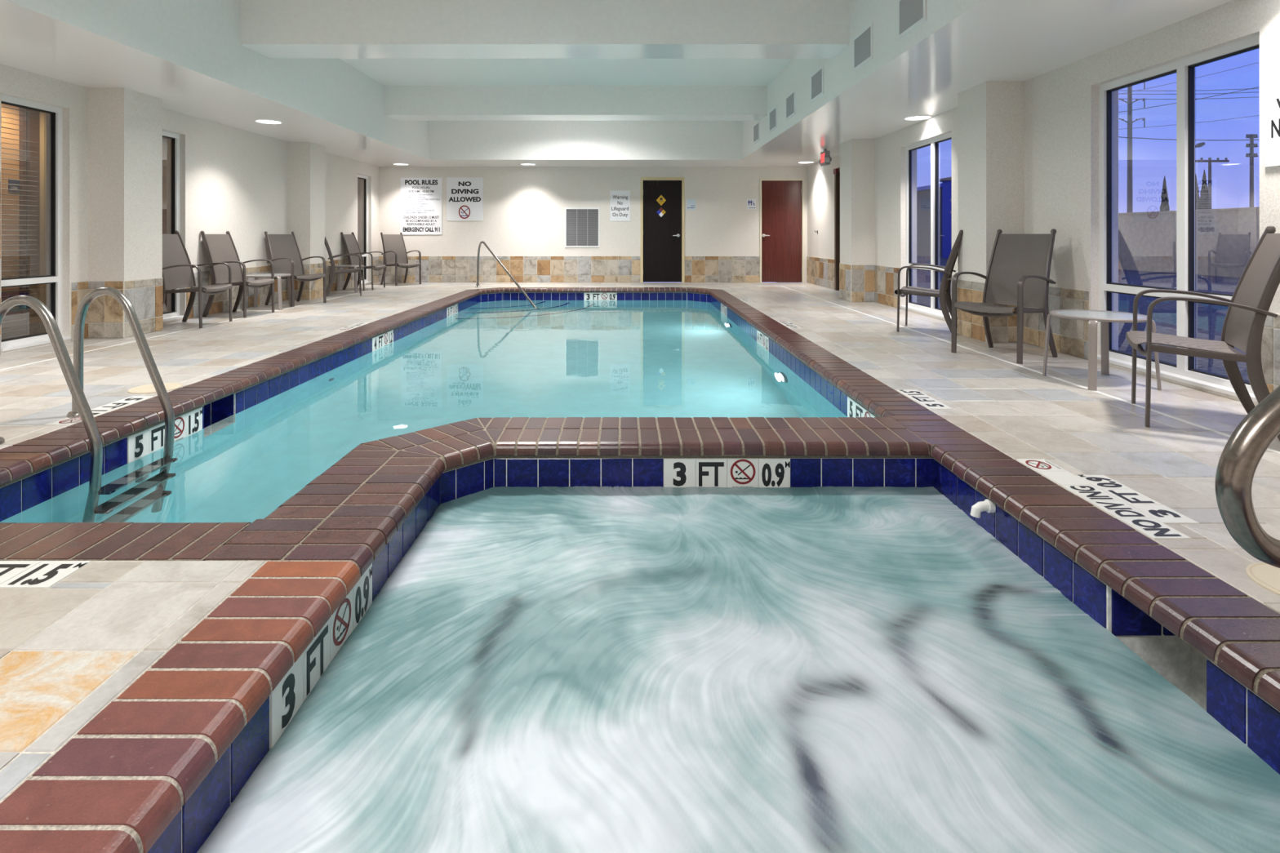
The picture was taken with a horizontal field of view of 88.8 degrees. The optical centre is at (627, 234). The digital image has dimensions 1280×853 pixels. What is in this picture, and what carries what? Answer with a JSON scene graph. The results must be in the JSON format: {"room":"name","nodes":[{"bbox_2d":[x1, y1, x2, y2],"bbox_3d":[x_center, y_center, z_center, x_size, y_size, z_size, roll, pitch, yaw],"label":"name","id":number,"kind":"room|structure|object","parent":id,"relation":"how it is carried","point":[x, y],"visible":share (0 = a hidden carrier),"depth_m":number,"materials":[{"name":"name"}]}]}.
{"room":"indoor swimming pool","nodes":[
{"label":"indoor swimming pool","id":0,"kind":"room"},
{"bbox_2d":[1,103,166,309],"bbox_3d":[-7.375,-0.335,9.750,0.150,2.720,14.500,0,0,0],"label":"wall","id":1,"kind":"structure","parent":0,"point":[6,115],"depth_m":7.72,"materials":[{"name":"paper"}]},
{"bbox_2d":[8,178,19,191],"bbox_3d":[-7.292,-0.585,7.755,0.016,0.150,0.130,0,0,0],"label":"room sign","id":2,"kind":"object","parent":1,"relation":"attached to","point":[10,181],"visible":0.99,"depth_m":7.75,"materials":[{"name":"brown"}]},
{"bbox_2d":[1,106,46,333],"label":"window blind","id":3,"kind":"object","parent":1,"relation":"in","point":[41,168],"depth_m":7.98,"materials":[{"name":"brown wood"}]},
{"bbox_2d":[2,293,166,321],"bbox_3d":[-7.280,0.555,10.000,0.040,0.900,14.000,0,0,0],"label":"trim","id":4,"kind":"structure","parent":1,"relation":"attached to","point":[18,313],"depth_m":7.71,"materials":[{"name":"brown wood"}]},
{"bbox_2d":[0,63,378,355],"bbox_3d":[-5.354,-0.212,5.725,0.232,2.535,16.450,0,0,0],"label":"wall","id":5,"kind":"structure","parent":0,"point":[233,180],"depth_m":8.19,"materials":[{"name":"paint"}]},
{"bbox_2d":[1,94,71,351],"bbox_3d":[-5.311,-0.105,5.805,0.147,2.170,0.670,0,0,0],"label":"window","id":6,"kind":"structure","parent":5,"relation":"in","point":[55,278],"depth_m":6.08,"materials":[{"name":"white metal"}]},
{"bbox_2d":[162,130,183,321],"bbox_3d":[-5.311,-0.105,7.407,0.147,2.170,0.674,0,0,0],"label":"window","id":7,"kind":"structure","parent":5,"relation":"in","point":[174,313],"depth_m":7.69,"materials":[{"name":"white metal"}]},
{"bbox_2d":[357,173,371,284],"bbox_3d":[-5.311,-0.105,13.015,0.147,2.170,0.670,0,0,0],"label":"window","id":8,"kind":"structure","parent":5,"relation":"in","point":[365,178],"depth_m":13.30,"materials":[{"name":"white"}]},
{"bbox_2d":[357,177,360,273],"bbox_3d":[-6.460,-0.315,9.750,1.980,2.760,14.800,0,0,0],"label":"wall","id":9,"kind":"structure","parent":0,"point":[358,179],"depth_m":17.00,"materials":[{"name":"paint"}]},
{"bbox_2d":[340,58,791,85],"bbox_3d":[-0.740,-2.375,5.625,9.420,0.120,16.650,0,0,0],"label":"ceiling","id":10,"kind":"structure","parent":0,"point":[387,72],"depth_m":9.26,"materials":[{"name":"white paint"}]},
{"bbox_2d":[240,0,849,58],"bbox_3d":[-0.812,-2.089,6.640,5.955,0.452,0.520,0,0,0],"label":"ceiling beam","id":11,"kind":"structure","parent":10,"relation":"attached to","point":[272,28],"depth_m":6.38,"materials":[{"name":"paint"}]},
{"bbox_2d":[384,85,767,120],"bbox_3d":[-0.812,-2.089,10.400,5.955,0.452,0.500,0,0,0],"label":"ceiling beam","id":12,"kind":"structure","parent":10,"relation":"attached to","point":[402,103],"depth_m":10.15,"materials":[{"name":"paint"}]},
{"bbox_2d":[378,166,807,282],"bbox_3d":[-0.740,-0.212,13.844,9.420,2.535,0.212,0,0,0],"label":"wall","id":13,"kind":"structure","parent":0,"point":[522,224],"depth_m":13.75,"materials":[{"name":"paint"}]},
{"bbox_2d":[400,177,442,234],"bbox_3d":[-4.350,-0.602,13.743,0.870,1.197,0.013,0,0,0],"label":"sign","id":14,"kind":"object","parent":13,"relation":"attached to","point":[421,198],"visible":1,"depth_m":13.74,"materials":[{"name":"white"}]},
{"bbox_2d":[446,177,483,220],"bbox_3d":[-3.436,-0.750,13.743,0.761,0.910,0.014,0,0,0],"label":"sign","id":15,"kind":"object","parent":13,"relation":"attached to","point":[464,195],"visible":1,"depth_m":13.74,"materials":[{"name":"white"}]},
{"bbox_2d":[564,207,599,247],"bbox_3d":[-0.963,-0.152,13.741,0.734,0.836,0.018,0,0,0],"label":"air vent","id":16,"kind":"object","parent":13,"relation":"in","point":[582,224],"visible":1,"depth_m":13.74,"materials":[{"name":"white metal"}]},
{"bbox_2d":[609,190,630,221],"bbox_3d":[-0.167,-0.609,13.743,0.422,0.643,0.013,0,0,0],"label":"sign","id":17,"kind":"object","parent":13,"relation":"attached to","point":[620,200],"visible":1,"depth_m":13.74,"materials":[{"name":"white"}]},
{"bbox_2d":[640,177,684,282],"bbox_3d":[0.725,-0.102,13.799,0.926,2.215,0.142,0,0,0],"label":"door","id":18,"kind":"structure","parent":13,"relation":"in","point":[662,198],"depth_m":13.79,"materials":[{"name":"black wood"}]},
{"bbox_2d":[686,199,695,209],"bbox_3d":[1.331,-0.632,13.743,0.187,0.225,0.013,0,0,0],"label":"sign","id":19,"kind":"object","parent":13,"relation":"attached to","point":[691,203],"visible":1,"depth_m":13.74,"materials":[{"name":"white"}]},
{"bbox_2d":[746,199,755,209],"bbox_3d":[2.598,-0.642,13.743,0.185,0.225,0.014,0,0,0],"label":"restroom sign","id":20,"kind":"object","parent":13,"relation":"attached to","point":[751,203],"visible":1,"depth_m":13.74,"materials":[{"name":"white plastic"}]},
{"bbox_2d":[760,177,804,282],"bbox_3d":[3.240,-0.090,13.791,0.930,2.190,0.157,0,0,0],"label":"door","id":21,"kind":"structure","parent":13,"relation":"in","point":[781,199],"depth_m":13.78,"materials":[{"name":"red wood"}]},
{"bbox_2d":[0,0,1232,166],"bbox_3d":[-0.740,-1.873,5.675,9.220,0.885,16.350,0,0,0],"label":"ceiling","id":22,"kind":"structure","parent":0,"point":[188,55],"depth_m":6.39,"materials":[{"name":"paint"}]},
{"bbox_2d":[253,119,283,124],"bbox_3d":[-4.530,-1.425,8.230,0.330,0.010,0.330,0,0,0],"label":"recessed light","id":23,"kind":"object","parent":22,"relation":"in","point":[261,121],"visible":1,"depth_m":8.21,"materials":[{"name":"white plastic"}]},
{"bbox_2d":[392,163,408,164],"bbox_3d":[-4.590,-1.425,13.200,0.330,0.010,0.330,0,0,0],"label":"recessed light","id":24,"kind":"object","parent":22,"relation":"in","point":[393,163],"visible":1,"depth_m":13.18,"materials":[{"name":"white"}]},
{"bbox_2d":[520,163,536,164],"bbox_3d":[-2.020,-1.425,13.200,0.330,0.010,0.330,0,0,0],"label":"recessed light","id":25,"kind":"object","parent":22,"relation":"in","point":[520,163],"visible":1,"depth_m":13.17,"materials":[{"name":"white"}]},
{"bbox_2d":[753,120,759,144],"bbox_3d":[2.158,-1.718,10.980,0.014,0.325,0.480,0,0,0],"label":"ceiling vent","id":26,"kind":"object","parent":22,"relation":"in","point":[757,126],"visible":1,"depth_m":10.91,"materials":[{"name":"grey metal"}]},
{"bbox_2d":[768,105,777,132],"bbox_3d":[2.158,-1.718,9.710,0.014,0.325,0.480,0,0,0],"label":"ceiling vent","id":27,"kind":"object","parent":22,"relation":"in","point":[772,113],"visible":1,"depth_m":9.67,"materials":[{"name":"grey metal"}]},
{"bbox_2d":[785,88,795,120],"bbox_3d":[2.158,-1.718,8.675,0.014,0.325,0.480,0,0,0],"label":"ceiling vent","id":28,"kind":"object","parent":22,"relation":"in","point":[790,100],"visible":1,"depth_m":8.65,"materials":[{"name":"grey metal"}]},
{"bbox_2d":[797,160,814,163],"bbox_3d":[3.500,-1.425,12.850,0.330,0.010,0.330,0,0,0],"label":"recessed light","id":29,"kind":"object","parent":22,"relation":"in","point":[803,162],"visible":1,"depth_m":12.81,"materials":[{"name":"white"}]},
{"bbox_2d":[810,64,823,102],"bbox_3d":[2.158,-1.718,7.455,0.014,0.325,0.480,0,0,0],"label":"ceiling vent","id":30,"kind":"object","parent":22,"relation":"in","point":[817,77],"visible":1,"depth_m":7.43,"materials":[{"name":"grey metal"}]},
{"bbox_2d":[818,149,831,166],"bbox_3d":[3.310,-1.298,10.965,0.105,0.265,0.506,0,0,0],"label":"exit sign","id":31,"kind":"object","parent":22,"relation":"hanging from","point":[825,159],"visible":1,"depth_m":10.85,"materials":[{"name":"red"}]},
{"bbox_2d":[853,21,873,71],"bbox_3d":[2.158,-1.718,6.000,0.014,0.325,0.480,0,0,0],"label":"ceiling vent","id":32,"kind":"object","parent":22,"relation":"in","point":[863,42],"visible":1,"depth_m":5.98,"materials":[{"name":"grey metal"}]},
{"bbox_2d":[897,0,927,39],"bbox_3d":[2.158,-1.718,4.970,0.014,0.325,0.480,0,0,0],"label":"ceiling vent","id":33,"kind":"object","parent":22,"relation":"in","point":[912,14],"visible":1,"depth_m":4.99,"materials":[{"name":"white metal"}]},
{"bbox_2d":[902,115,932,119],"bbox_3d":[3.530,-1.425,7.960,0.330,0.010,0.330,0,0,0],"label":"recessed light","id":34,"kind":"object","parent":22,"relation":"in","point":[914,117],"visible":1,"depth_m":7.95,"materials":[{"name":"white"}]},
{"bbox_2d":[0,273,1279,801],"bbox_3d":[-1.615,1.044,7.250,11.370,0.081,19.500,0,0,0],"label":"floor","id":35,"kind":"structure","parent":0,"point":[74,635],"depth_m":3.38,"materials":[{"name":"tile"}]},
{"bbox_2d":[0,286,174,492],"bbox_3d":[-2.800,1.223,3.380,0.610,1.867,0.600,0,0,0],"label":"pool ladder","id":36,"kind":"object","parent":35,"relation":"attached to","point":[73,375],"visible":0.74,"depth_m":3.58,"materials":[{"name":"metal"}]},
{"bbox_2d":[88,87,163,337],"bbox_3d":[-5.069,-0.212,6.610,0.362,2.435,0.543,0,0,0],"label":"column","id":37,"kind":"structure","parent":35,"relation":"on","point":[125,125],"depth_m":6.36,"materials":[{"name":"paint"}]},
{"bbox_2d":[127,382,182,393],"bbox_3d":[-3.090,1.002,4.270,0.290,0.008,0.290,0,0,0],"label":"lid","id":38,"kind":"object","parent":35,"relation":"on","point":[148,388],"visible":0.73,"depth_m":4.25,"materials":[{"name":"beige plastic"}]},
{"bbox_2d":[162,230,232,328],"bbox_3d":[-4.882,0.482,7.290,0.648,1.062,0.590,0,0,-1],"label":"sling chair","id":39,"kind":"object","parent":35,"relation":"on","point":[177,268],"visible":0.73,"depth_m":7.35,"materials":[{"name":"fabric"}]},
{"bbox_2d":[200,231,275,317],"bbox_3d":[-4.902,0.482,8.212,0.648,1.062,0.590,0,0,5],"label":"sling chair","id":40,"kind":"object","parent":35,"relation":"on","point":[219,247],"visible":0.96,"depth_m":8.21,"materials":[{"name":"fabric"}]},
{"bbox_2d":[241,273,291,311],"bbox_3d":[-4.900,0.773,8.880,0.570,0.465,0.570,0,0,-11],"label":"side table","id":41,"kind":"object","parent":35,"relation":"on","point":[256,276],"visible":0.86,"depth_m":8.79,"materials":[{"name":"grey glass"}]},
{"bbox_2d":[264,231,326,306],"bbox_3d":[-4.830,0.482,9.468,0.648,1.062,0.590,0,0,22],"label":"sling chair","id":42,"kind":"object","parent":35,"relation":"on","point":[284,252],"visible":0.91,"depth_m":9.53,"materials":[{"name":"fabric"}]},
{"bbox_2d":[287,142,324,299],"bbox_3d":[-5.069,-0.212,10.315,0.362,2.435,0.514,0,0,0],"label":"column","id":43,"kind":"structure","parent":35,"relation":"on","point":[305,160],"depth_m":10.07,"materials":[{"name":"paint"}]},
{"bbox_2d":[324,236,363,296],"bbox_3d":[-4.760,0.482,10.871,0.648,1.062,0.590,0,0,-23],"label":"sling chair","id":44,"kind":"object","parent":35,"relation":"on","point":[331,257],"visible":0.92,"depth_m":10.65,"materials":[{"name":"fabric"}]},
{"bbox_2d":[328,264,364,293],"bbox_3d":[-4.950,0.773,11.500,0.570,0.465,0.570,0,0,-6],"label":"side table","id":45,"kind":"object","parent":35,"relation":"on","point":[338,267],"visible":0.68,"depth_m":11.47,"materials":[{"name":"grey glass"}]},
{"bbox_2d":[340,231,386,289],"bbox_3d":[-4.922,0.482,12.150,0.648,1.062,0.590,0,0,1],"label":"sling chair","id":46,"kind":"object","parent":35,"relation":"on","point":[351,244],"visible":0.81,"depth_m":12.12,"materials":[{"name":"fabric"}]},
{"bbox_2d":[380,232,421,285],"bbox_3d":[-4.618,0.482,13.233,0.648,1.062,0.590,0,0,37],"label":"sling chair","id":47,"kind":"object","parent":35,"relation":"on","point":[395,252],"visible":0.98,"depth_m":13.29,"materials":[{"name":"fabric"}]},
{"bbox_2d":[0,287,937,560],"bbox_3d":[-0.604,1.864,7.238,4.685,1.721,10.444,0,0,0],"label":"swimming pool","id":48,"kind":"object","parent":35,"relation":"in","point":[265,451],"visible":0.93,"depth_m":4.47,"materials":[{"name":"liquid"}]},
{"bbox_2d":[475,240,537,307],"bbox_3d":[-2.206,0.720,11.711,0.100,1.200,2.206,0,0,-40],"label":"pool handrail","id":49,"kind":"object","parent":35,"relation":"attached to","point":[482,242],"visible":0.94,"depth_m":12.00,"materials":[{"name":"metal"}]},
{"bbox_2d":[0,415,1279,852],"bbox_3d":[0.313,1.554,1.823,2.856,1.101,3.625,0,0,0],"label":"hot tub","id":50,"kind":"object","parent":35,"relation":"in","point":[917,638],"visible":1,"depth_m":1.73,"materials":[{"name":"liquid"}]},
{"bbox_2d":[839,138,875,302],"bbox_3d":[3.507,-0.212,10.020,0.367,2.435,0.544,0,0,0],"label":"column","id":51,"kind":"structure","parent":35,"relation":"on","point":[857,156],"depth_m":9.76,"materials":[{"name":"paint"}]},
{"bbox_2d":[894,230,963,332],"bbox_3d":[3.189,0.482,6.869,0.648,1.062,0.590,0,0,31],"label":"sling chair","id":52,"kind":"object","parent":35,"relation":"on","point":[944,293],"visible":0.86,"depth_m":6.74,"materials":[{"name":"fabric"}]},
{"bbox_2d":[957,80,1024,342],"bbox_3d":[3.506,-0.212,6.340,0.367,2.435,0.544,0,0,0],"label":"column","id":53,"kind":"structure","parent":35,"relation":"on","point":[991,113],"depth_m":6.08,"materials":[{"name":"paint"}]},
{"bbox_2d":[951,228,1057,364],"bbox_3d":[3.159,0.482,5.468,0.648,1.062,0.590,0,0,-30],"label":"sling chair","id":54,"kind":"object","parent":35,"relation":"on","point":[1019,269],"visible":0.96,"depth_m":5.54,"materials":[{"name":"fabric"}]},
{"bbox_2d":[1042,309,1161,391],"bbox_3d":[3.210,0.773,4.450,0.570,0.465,0.570,0,0,-3],"label":"side table","id":55,"kind":"object","parent":35,"relation":"on","point":[1093,317],"visible":0.91,"depth_m":4.36,"materials":[{"name":"paint"}]},
{"bbox_2d":[1125,225,1279,440],"bbox_3d":[3.109,0.482,3.508,0.648,1.062,0.590,0,0,32],"label":"sling chair","id":56,"kind":"object","parent":35,"relation":"on","point":[1249,305],"visible":0.96,"depth_m":3.45,"materials":[{"name":"fabric"}]},
{"bbox_2d":[1214,385,1279,568],"bbox_3d":[1.544,0.534,1.189,0.943,0.941,0.130,0,0,4],"label":"handrail","id":57,"kind":"object","parent":35,"relation":"on","point":[1240,458],"visible":1,"depth_m":1.17,"materials":[{"name":"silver metal"}]},
{"bbox_2d":[1245,562,1279,595],"bbox_3d":[1.945,1.002,1.860,0.270,0.008,0.270,0,0,0],"label":"lid","id":58,"kind":"object","parent":35,"relation":"on","point":[1266,575],"visible":0.9,"depth_m":1.92,"materials":[{"name":"beige plastic"}]},
{"bbox_2d":[806,0,1279,405],"bbox_3d":[3.824,-0.212,5.725,0.292,2.535,16.450,0,0,0],"label":"wall","id":59,"kind":"structure","parent":0,"point":[1061,104],"depth_m":5.46,"materials":[{"name":"paint"}]},
{"bbox_2d":[833,167,839,290],"bbox_3d":[3.805,-0.095,11.117,0.190,2.200,1.515,0,0,0],"label":"door","id":60,"kind":"structure","parent":59,"relation":"in","point":[837,171],"depth_m":11.79,"materials":[{"name":"red wood"}]},
{"bbox_2d":[899,132,951,319],"bbox_3d":[3.752,-0.105,8.144,0.147,2.170,1.388,0,0,0],"label":"window","id":61,"kind":"structure","parent":59,"relation":"in","point":[933,310],"depth_m":8.09,"materials":[{"name":"white metal"}]},
{"bbox_2d":[1097,34,1259,402],"bbox_3d":[3.752,-0.105,4.511,0.147,2.170,1.389,0,0,0],"label":"window","id":62,"kind":"structure","parent":59,"relation":"in","point":[1184,371],"depth_m":4.44,"materials":[{"name":"white metal"}]},
{"bbox_2d":[1264,92,1279,167],"bbox_3d":[3.684,-0.598,3.456,0.013,0.414,0.632,0,0,0],"label":"warning sign","id":63,"kind":"object","parent":59,"relation":"attached to","point":[1272,101],"visible":1,"depth_m":3.73,"materials":[{"name":"white plastic"}]},
{"label":"outside","id":64,"kind":"structure","parent":0,"visible":0},
{"bbox_2d":[1118,88,1259,91],"bbox_3d":[55.336,-13.948,62.001,20.152,0.628,0.053,0,0,0],"label":"power line","id":65,"kind":"object","parent":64,"point":[1246,88],"visible":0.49,"depth_m":61.99,"materials":[{"name":"grey metal"}]},
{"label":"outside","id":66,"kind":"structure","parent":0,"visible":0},
{"bbox_2d":[1132,91,1259,94],"bbox_3d":[55.336,-13.606,62.001,20.152,0.589,0.053,0,0,0],"label":"power line","id":67,"kind":"object","parent":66,"point":[1255,91],"visible":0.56,"depth_m":61.99,"materials":[{"name":"grey metal"}]},
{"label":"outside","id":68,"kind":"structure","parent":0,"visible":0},
{"bbox_2d":[1132,96,1259,99],"bbox_3d":[55.336,-13.141,62.001,20.152,0.589,0.053,0,0,0],"label":"power line","id":69,"kind":"object","parent":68,"point":[1255,96],"visible":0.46,"depth_m":61.99,"materials":[{"name":"grey metal"}]},
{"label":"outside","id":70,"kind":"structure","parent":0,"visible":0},
{"bbox_2d":[1118,136,1259,140],"bbox_3d":[38.824,-6.438,43.501,14.141,0.339,0.053,0,0,0],"label":"power line","id":71,"kind":"object","parent":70,"point":[1118,136],"visible":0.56,"depth_m":43.48,"materials":[{"name":"grey metal"}]},
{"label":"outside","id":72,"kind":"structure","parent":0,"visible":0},
{"bbox_2d":[1118,86,1259,112],"bbox_3d":[49.089,-11.872,55.001,17.885,3.489,0.053,0,0,0],"label":"power line","id":73,"kind":"object","parent":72,"point":[1257,86],"visible":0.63,"depth_m":54.98,"materials":[{"name":"grey metal"}]},
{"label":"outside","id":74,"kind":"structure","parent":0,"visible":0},
{"bbox_2d":[1123,115,1258,128],"bbox_3d":[49.088,-9.809,55.001,17.879,2.004,0.034,0,0,0],"label":"power line","id":75,"kind":"object","parent":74,"point":[1255,115],"visible":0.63,"depth_m":54.98,"materials":[{"name":"grey metal"}]},
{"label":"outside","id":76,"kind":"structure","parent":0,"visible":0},
{"bbox_2d":[1120,62,1258,93],"bbox_3d":[49.088,-13.751,55.001,17.883,4.295,0.034,0,0,0],"label":"power line","id":77,"kind":"object","parent":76,"point":[1257,62],"visible":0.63,"depth_m":54.98,"materials":[{"name":"grey metal"}]},
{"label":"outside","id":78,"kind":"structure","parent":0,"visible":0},
{"bbox_2d":[775,254,1248,381],"bbox_3d":[71.955,1.190,60.000,136.090,0.130,200.000,0,0,0],"label":"ground","id":79,"kind":"structure","parent":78,"point":[1209,318],"depth_m":9.89,"materials":[{"name":"grey concrete"}]},
{"bbox_2d":[916,182,942,257],"bbox_3d":[20.000,-0.735,40.500,8.400,3.720,15.400,0,0,0],"label":"outbuilding","id":80,"kind":"structure","parent":79,"relation":"on","point":[923,193],"depth_m":35.15,"materials":[{"name":"grey"}]},
{"bbox_2d":[939,176,951,257],"bbox_3d":[17.200,-0.810,30.750,3.800,3.870,2.700,0,0,0],"label":"container","id":81,"kind":"object","parent":79,"relation":"on","point":[946,182],"visible":0.14,"depth_m":31.57,"materials":[{"name":"blue metal"}]},
{"bbox_2d":[1118,81,1145,212],"bbox_3d":[46.100,-7.225,60.000,2.797,16.700,0.435,0,0,0],"label":"utility pole","id":82,"kind":"object","parent":79,"relation":"on","point":[1129,102],"visible":0.52,"depth_m":59.87,"materials":[{"name":"wood"}]},
{"bbox_2d":[1160,175,1169,211],"bbox_3d":[21.368,-0.624,25.989,0.502,3.498,0.503,0,0,0],"label":"cypress tree","id":83,"kind":"object","parent":79,"relation":"on","point":[1164,206],"visible":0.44,"depth_m":25.93,"materials":[{"name":"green plant"}]},
{"bbox_2d":[1118,206,1259,277],"bbox_3d":[16.150,0.210,16.000,0.400,1.830,28.000,0,0,0],"label":"wall","id":84,"kind":"structure","parent":79,"relation":"on","point":[1226,239],"depth_m":18.31,"materials":[{"name":"grey concrete"}]},
{"bbox_2d":[1195,173,1199,209],"bbox_3d":[20.858,-0.573,23.992,0.491,3.395,0.510,0,0,0],"label":"cypress tree","id":85,"kind":"object","parent":79,"relation":"on","point":[1197,190],"visible":0.12,"depth_m":23.91,"materials":[{"name":"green plant"}]},
{"bbox_2d":[1195,142,1204,147],"bbox_3d":[29.381,-1.846,34.000,1.241,5.941,0.224,0,0,0],"label":"street lamp","id":86,"kind":"object","parent":79,"relation":"on","point":[1198,144],"visible":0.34,"depth_m":33.93,"materials":[{"name":"grey metal"}]},
{"bbox_2d":[1199,168,1209,209],"bbox_3d":[20.299,-0.602,23.008,0.521,3.454,0.464,0,0,0],"label":"cypress tree","id":87,"kind":"object","parent":79,"relation":"on","point":[1204,197],"visible":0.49,"depth_m":22.94,"materials":[{"name":"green plant"}]},
{"bbox_2d":[1195,157,1229,208],"bbox_3d":[32.070,-1.560,36.000,2.140,5.370,0.178,0,0,0],"label":"utility pole","id":88,"kind":"object","parent":79,"relation":"on","point":[1209,161],"visible":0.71,"depth_m":35.95,"materials":[{"name":"wood"}]},
{"bbox_2d":[1244,133,1257,207],"bbox_3d":[40.110,-2.669,42.000,0.798,7.588,0.237,0,0,0],"label":"utility pole","id":89,"kind":"object","parent":79,"relation":"on","point":[1251,136],"visible":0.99,"depth_m":41.94,"materials":[{"name":"grey wood"}]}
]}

